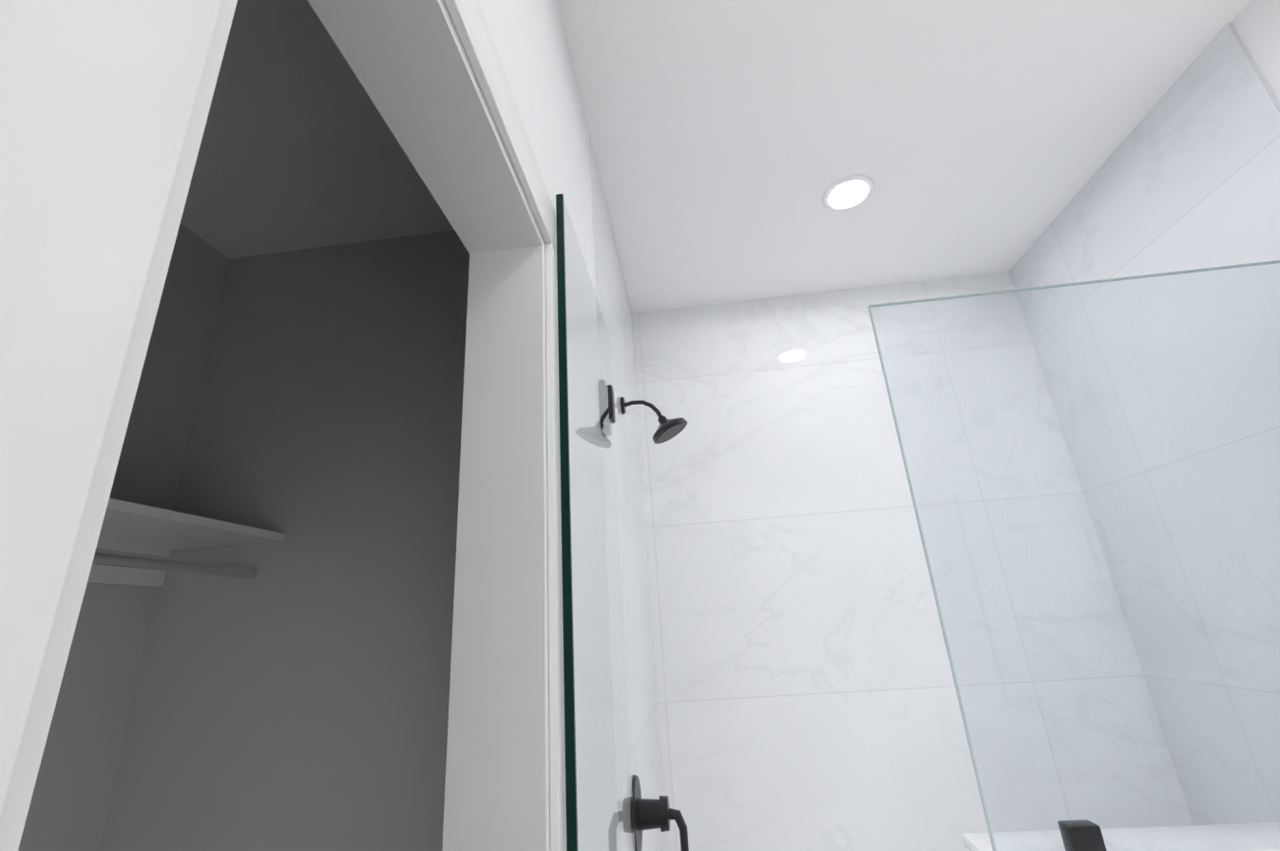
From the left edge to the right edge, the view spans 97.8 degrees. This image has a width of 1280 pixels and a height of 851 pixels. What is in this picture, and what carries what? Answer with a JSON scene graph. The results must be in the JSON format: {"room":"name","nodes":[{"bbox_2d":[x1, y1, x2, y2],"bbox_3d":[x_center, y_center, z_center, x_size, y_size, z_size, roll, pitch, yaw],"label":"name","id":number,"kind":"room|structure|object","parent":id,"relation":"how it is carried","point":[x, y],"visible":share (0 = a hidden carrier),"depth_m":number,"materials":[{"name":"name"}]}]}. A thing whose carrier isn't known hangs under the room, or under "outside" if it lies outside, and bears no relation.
{"room":"bathroom","nodes":[
{"label":"bathroom","id":0,"kind":"room"},
{"bbox_2d":[18,223,228,850],"bbox_3d":[-1.490,0.382,0.479,0.100,2.750,2.300,-5,-20,5],"label":"wall","id":1,"kind":"structure","parent":0,"point":[68,809],"depth_m":1.46,"materials":[{"name":"grey paint"}]},
{"bbox_2d":[87,497,284,587],"bbox_3d":[-1.282,0.035,0.576,0.358,0.120,2.096,-5,-20,5],"label":"closet shelf","id":2,"kind":"object","parent":1,"relation":"attached to","point":[137,544],"visible":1,"depth_m":1.38,"materials":[{"name":"white painted wood"}]},
{"bbox_2d":[99,229,469,850],"bbox_3d":[-0.718,0.678,1.460,1.220,2.750,0.100,-5,-20,5],"label":"wall","id":3,"kind":"structure","parent":0,"point":[292,694],"depth_m":1.52,"materials":[{"name":"grey paint"}]},
{"bbox_2d":[543,0,619,850],"bbox_3d":[-0.127,0.420,0.847,0.100,2.750,0.465,-5,-20,5],"label":"wall","id":4,"kind":"structure","parent":0,"point":[567,173],"depth_m":1.02,"materials":[{"name":"white paint"}]},
{"bbox_2d":[589,134,667,850],"bbox_3d":[-0.051,0.654,1.519,0.100,2.750,0.965,-5,-20,5],"label":"wall tile","id":5,"kind":"structure","parent":4,"relation":"attached to","point":[644,755],"depth_m":1.56,"materials":[{"name":"tile"}]},
{"bbox_2d":[555,193,634,850],"bbox_3d":[-0.004,0.658,0.745,0.112,2.040,0.585,-5,-20,5],"label":"shower door","id":6,"kind":"structure","parent":5,"relation":"attached to","point":[606,407],"depth_m":0.82,"materials":[{"name":"clear glass"}]},
{"bbox_2d":[620,397,687,443],"bbox_3d":[0.043,-0.023,1.655,0.190,0.152,0.114,-5,-20,5],"label":"shower head","id":7,"kind":"object","parent":5,"relation":"attached to","point":[667,429],"visible":1,"depth_m":1.64},
{"bbox_2d":[630,775,688,850],"bbox_3d":[0.044,0.822,1.175,0.107,0.152,0.144,-5,-20,5],"label":"shower valve","id":8,"kind":"object","parent":5,"relation":"attached to","point":[647,814],"visible":0.94,"depth_m":1.16,"materials":[{"name":"black metal"}]},
{"bbox_2d":[180,0,1250,313],"bbox_3d":[-0.094,-1.109,0.813,3.100,0.100,3.650,-5,-20,5],"label":"ceiling","id":9,"kind":"structure","parent":0,"point":[732,141],"depth_m":1.55,"materials":[{"name":"white paint"}]},
{"bbox_2d":[821,174,875,211],"bbox_3d":[0.675,-0.750,1.810,0.164,0.007,0.164,-5,-20,5],"label":"recessed light","id":10,"kind":"object","parent":9,"relation":"in","point":[848,193],"visible":1,"depth_m":1.80,"materials":[{"name":"white"}]},
{"bbox_2d":[631,271,1193,850],"bbox_3d":[0.839,0.748,1.952,1.780,2.750,0.100,-5,-20,5],"label":"wall","id":11,"kind":"structure","parent":0,"point":[807,692],"depth_m":1.96,"materials":[{"name":"tile"}]},
{"bbox_2d":[961,822,1279,850],"bbox_3d":[1.096,1.186,0.728,0.961,1.076,0.192,-5,-20,5],"label":"wall","id":12,"kind":"structure","parent":0,"point":[977,842],"depth_m":0.96,"materials":[{"name":"tile"}]},
{"bbox_2d":[867,260,1279,850],"bbox_3d":[1.024,0.177,1.065,0.942,1.054,0.032,-5,-20,5],"label":"glass panel","id":13,"kind":"object","parent":12,"relation":"on","point":[1080,834],"visible":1,"depth_m":1.07,"materials":[{"name":"clear glass"}]},
{"bbox_2d":[1231,0,1279,104],"bbox_3d":[1.513,0.175,0.468,0.100,2.750,3.120,-5,-20,5],"label":"wall","id":14,"kind":"structure","parent":0,"point":[1255,24],"depth_m":1.27,"materials":[{"name":"white paint"}]},
{"bbox_2d":[1009,22,1279,825],"bbox_3d":[1.559,0.490,1.364,0.010,2.750,1.020,-5,-20,5],"label":"wall tile","id":15,"kind":"structure","parent":14,"relation":"attached to","point":[1186,176],"depth_m":1.55,"materials":[{"name":"tile"}]},
{"bbox_3d":[-0.245,-0.700,0.709,0.100,0.720,0.550,-5,-20,5],"label":"paint","id":16,"kind":"object","parent":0,"visible":0},
{"bbox_2d":[0,0,566,850],"bbox_3d":[-0.159,0.558,0.263,0.121,2.105,0.700,-5,-20,5],"label":"door frame","id":17,"kind":"structure","parent":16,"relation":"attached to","point":[105,106],"depth_m":0.21,"materials":[{"name":"white"}]}
]}

